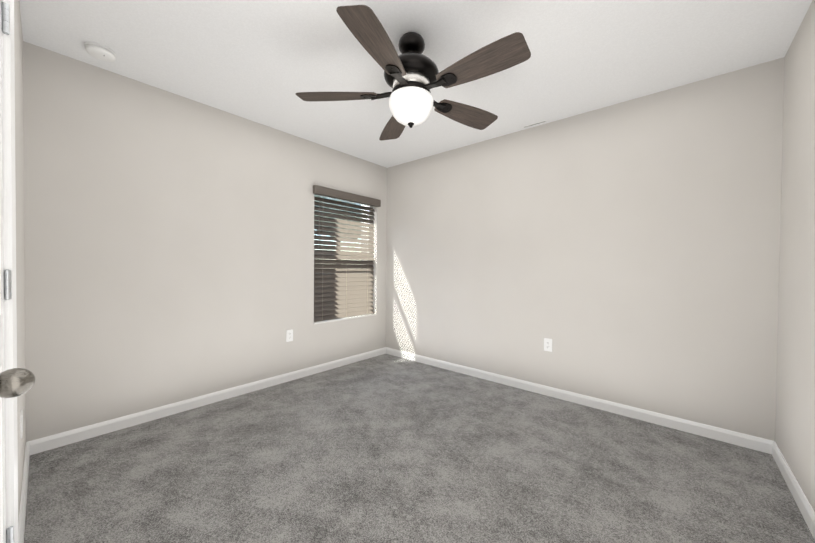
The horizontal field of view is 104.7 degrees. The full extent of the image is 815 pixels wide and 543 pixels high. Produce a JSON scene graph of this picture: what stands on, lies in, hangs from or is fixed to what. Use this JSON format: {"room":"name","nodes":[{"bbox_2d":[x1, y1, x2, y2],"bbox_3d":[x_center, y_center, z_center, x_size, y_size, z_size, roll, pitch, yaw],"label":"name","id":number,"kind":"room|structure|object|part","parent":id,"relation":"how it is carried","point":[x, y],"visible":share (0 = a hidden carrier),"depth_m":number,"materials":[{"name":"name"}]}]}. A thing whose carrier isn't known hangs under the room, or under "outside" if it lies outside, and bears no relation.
{"room":"empty bedroom","nodes":[
{"label":"empty bedroom","id":0,"kind":"room"},
{"bbox_2d":[14,0,25,521],"bbox_3d":[-1.019,-0.099,0.694,3.385,2.440,0.140,1,1,41],"label":"wall","id":1,"kind":"structure","parent":0,"point":[19,181],"depth_m":1.48,"materials":[{"name":"beige paint"}]},
{"bbox_2d":[1,0,9,528],"bbox_3d":[-0.995,0.092,0.688,0.751,2.058,0.120,1,1,41],"label":"door frame","id":2,"kind":"structure","parent":1,"relation":"in","point":[5,240],"depth_m":0.96,"materials":[{"name":"white wood"}]},
{"bbox_2d":[1,0,17,542],"bbox_3d":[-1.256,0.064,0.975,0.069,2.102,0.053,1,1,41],"label":"door","id":3,"kind":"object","parent":1,"relation":"attached to","point":[10,67],"depth_m":0.98,"materials":[{"name":"white wood"}]},
{"bbox_3d":[-1.238,0.036,0.954,0.015,1.702,0.045,1,1,41],"label":"closet door hinges","id":4,"kind":"part","parent":3,"relation":"part of","materials":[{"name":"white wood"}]},
{"bbox_2d":[0,0,34,542],"bbox_3d":[-0.951,0.097,0.740,0.709,2.024,0.103,1,1,41],"label":"closet door","id":5,"kind":"structure","parent":1,"relation":"in","point":[15,382],"depth_m":0.90,"materials":[{"name":"white paint"}]},
{"bbox_3d":[-0.720,0.202,0.565,0.066,0.066,0.068,1,1,41],"label":"knob","id":6,"kind":"part","parent":5,"relation":"part of","materials":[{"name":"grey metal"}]},
{"bbox_2d":[20,409,22,438],"bbox_3d":[-1.760,0.694,1.435,0.070,0.115,0.007,1,1,41],"label":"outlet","id":7,"kind":"object","parent":1,"relation":"attached to","point":[21,424],"visible":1,"depth_m":1.41,"materials":[{"name":"white plastic"}]},
{"bbox_2d":[18,442,29,542],"bbox_3d":[-1.770,1.063,1.451,1.295,0.082,0.014,1,1,41],"label":"baseboard","id":8,"kind":"structure","parent":1,"relation":"attached to","point":[22,518],"depth_m":1.44,"materials":[{"name":"white wood"}]},
{"bbox_2d":[23,41,386,441],"bbox_3d":[-1.379,-0.135,3.097,0.300,2.440,3.268,1,1,41],"label":"wall","id":9,"kind":"structure","parent":0,"point":[169,247],"depth_m":2.34,"materials":[{"name":"beige paint"}]},
{"bbox_2d":[28,347,385,454],"bbox_3d":[-1.270,1.046,3.010,0.014,0.082,3.028,1,1,41],"label":"baseboard","id":10,"kind":"structure","parent":9,"relation":"attached to","point":[43,444],"depth_m":2.41,"materials":[{"name":"white wood"}]},
{"bbox_2d":[286,329,292,341],"bbox_3d":[-1.170,0.637,3.123,0.007,0.115,0.070,1,1,41],"label":"outlet","id":11,"kind":"object","parent":9,"relation":"attached to","point":[289,335],"visible":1,"depth_m":3.12,"materials":[{"name":"white plastic"}]},
{"bbox_2d":[314,194,374,321],"bbox_3d":[-0.753,-0.176,3.720,0.101,1.430,0.906,1,1,41],"label":"window","id":12,"kind":"structure","parent":9,"relation":"in","point":[335,280],"depth_m":3.67,"materials":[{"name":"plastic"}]},
{"bbox_3d":[-0.773,-0.177,3.738,0.004,1.342,0.820,1,1,41],"label":"glass","id":13,"kind":"part","parent":12,"relation":"part of","materials":[{"name":"clear glass"}]},
{"bbox_3d":[-0.768,-0.176,3.734,0.061,1.430,0.906,1,1,41],"label":"frame","id":14,"kind":"part","parent":12,"relation":"part of","materials":[{"name":"white plastic"}]},
{"bbox_2d":[314,313,376,323],"bbox_3d":[-0.726,0.549,3.701,0.104,0.018,0.908,1,1,41],"label":"window sill","id":15,"kind":"structure","parent":9,"relation":"attached to","point":[340,319],"depth_m":3.62,"materials":[{"name":"white wood"}]},
{"bbox_2d":[19,0,811,167],"bbox_3d":[-0.041,-1.388,1.935,3.805,0.120,3.268,1,1,41],"label":"ceiling","id":16,"kind":"structure","parent":0,"point":[263,62],"depth_m":1.89,"materials":[{"name":"white paint"}]},
{"bbox_2d":[84,42,116,61],"bbox_3d":[-1.859,-1.323,1.907,0.140,0.041,0.140,1,1,41],"label":"smoke detector","id":17,"kind":"object","parent":16,"relation":"attached to","point":[100,51],"visible":1,"depth_m":1.88,"materials":[{"name":"white plastic"}]},
{"bbox_2d":[296,5,530,140],"bbox_3d":[0.056,-1.065,1.765,1.219,0.520,1.268,1,1,41],"label":"ceiling fan","id":18,"kind":"object","parent":16,"relation":"hanging from","point":[413,75],"visible":1,"depth_m":1.66,"materials":[{"name":"brown wood"}]},
{"label":"blade","id":19,"kind":"part","parent":18,"relation":"part of","materials":[{"name":"brown wood"}]},
{"label":"blade","id":20,"kind":"part","parent":18,"relation":"part of","materials":[{"name":"brown wood"}]},
{"bbox_3d":[-0.152,-1.006,1.798,0.132,0.021,0.118,1,1,41],"label":"arm","id":21,"kind":"part","parent":18,"relation":"part of"},
{"bbox_3d":[-0.086,-1.012,2.195,0.164,0.006,0.461,-13,4,-14],"label":"blade","id":22,"kind":"part","parent":18,"relation":"part of","materials":[{"name":"brown wood"}]},
{"bbox_3d":[-0.037,-1.003,1.629,0.090,0.021,0.137,1,1,41],"label":"arm","id":23,"kind":"part","parent":18,"relation":"part of"},
{"bbox_3d":[0.020,-0.915,1.791,0.254,0.149,0.254,1,1,41],"label":"globe","id":24,"kind":"part","parent":18,"relation":"part of","materials":[{"name":"white glass"}]},
{"bbox_3d":[0.022,-1.085,1.789,0.314,0.200,0.314,1,1,41],"label":"motor","id":25,"kind":"part","parent":18,"relation":"part of","materials":[{"name":"brown metal"}]},
{"bbox_3d":[0.152,-1.002,1.685,0.129,0.021,0.060,1,1,41],"label":"arm","id":26,"kind":"part","parent":18,"relation":"part of"},
{"bbox_3d":[0.167,-1.004,1.879,0.084,0.021,0.137,1,1,41],"label":"arm","id":27,"kind":"part","parent":18,"relation":"part of"},
{"label":"blade","id":28,"kind":"part","parent":18,"relation":"part of","materials":[{"name":"brown wood"}]},
{"bbox_3d":[0.346,-0.999,1.525,0.461,0.006,0.164,1,-12,39],"label":"blade","id":29,"kind":"part","parent":18,"relation":"part of","materials":[{"name":"brown wood"}]},
{"bbox_2d":[522,120,547,127],"bbox_3d":[1.147,-1.328,2.837,0.220,0.004,0.032,1,1,41],"label":"ceiling vent","id":30,"kind":"object","parent":16,"relation":"in","point":[535,124],"visible":1,"depth_m":2.84,"materials":[{"name":"white plastic"}]},
{"bbox_2d":[24,354,814,542],"bbox_3d":[-0.064,1.162,1.969,3.805,0.100,3.268,1,1,41],"label":"floor","id":31,"kind":"structure","parent":0,"point":[385,448],"depth_m":1.73,"materials":[{"name":"carpet"}]},
{"bbox_2d":[386,57,783,440],"bbox_3d":[1.090,-0.113,3.046,3.505,2.440,0.120,1,1,41],"label":"wall","id":32,"kind":"structure","parent":0,"point":[626,253],"depth_m":2.48,"materials":[{"name":"beige paint"}]},
{"bbox_2d":[544,338,551,351],"bbox_3d":[1.259,0.657,2.820,0.070,0.115,0.007,1,1,41],"label":"outlet","id":33,"kind":"object","parent":32,"relation":"attached to","point":[547,344],"visible":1,"depth_m":2.82,"materials":[{"name":"white plastic"}]},
{"bbox_2d":[386,347,773,453],"bbox_3d":[0.990,1.066,3.050,3.385,0.082,0.014,1,1,41],"label":"baseboard","id":34,"kind":"structure","parent":32,"relation":"attached to","point":[733,437],"depth_m":2.49,"materials":[{"name":"white wood"}]},
{"bbox_2d":[775,0,814,511],"bbox_3d":[1.303,-0.079,0.703,0.120,2.440,3.148,1,1,41],"label":"wall","id":35,"kind":"structure","parent":0,"point":[795,416],"depth_m":1.63,"materials":[{"name":"beige paint"}]},
{"bbox_2d":[772,441,814,539],"bbox_3d":[1.281,1.099,0.808,0.014,0.082,3.028,1,1,41],"label":"baseboard","id":36,"kind":"structure","parent":35,"relation":"attached to","point":[802,502],"depth_m":1.56,"materials":[{"name":"white wood"}]},
{"label":"outside","id":37,"kind":"structure","parent":0,"visible":0},
{"bbox_3d":[-18.557,0.932,29.141,59.699,0.100,100.000,1,1,41],"label":"ground","id":38,"kind":"structure","parent":37,"visible":0},
{"bbox_2d":[314,197,361,259],"bbox_3d":[-4.418,-3.510,18.826,6.962,9.312,5.901,1,1,41],"label":"tree","id":39,"kind":"object","parent":38,"relation":"on","point":[341,219],"depth_m":15.85,"materials":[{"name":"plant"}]},
{"bbox_3d":[-0.723,-0.869,3.690,0.060,0.043,0.894,1,1,41],"label":"rail","id":40,"kind":"object","parent":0,"visible":0},
{"bbox_2d":[319,196,319,242],"bbox_3d":[-0.947,-0.536,3.374,0.008,0.552,0.008,1,1,41],"label":"blind wand","id":41,"kind":"object","parent":40,"relation":"hanging from","point":[319,219],"visible":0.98,"depth_m":3.37,"materials":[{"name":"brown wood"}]},
{"bbox_2d":[320,201,367,320],"bbox_3d":[-0.729,-0.144,3.700,0.050,1.417,0.656,1,1,41],"label":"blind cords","id":42,"kind":"object","parent":40,"relation":"hanging from","point":[346,290],"visible":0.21,"depth_m":3.69,"materials":[{"name":"fabric"}]},
{"bbox_2d":[313,185,380,206],"bbox_3d":[-0.674,-0.861,3.648,0.065,0.084,0.950,1,1,41],"label":"blind valance","id":43,"kind":"object","parent":40,"relation":"attached to","point":[337,194],"visible":0.92,"depth_m":3.58,"materials":[{"name":"brown wood"}]}
]}

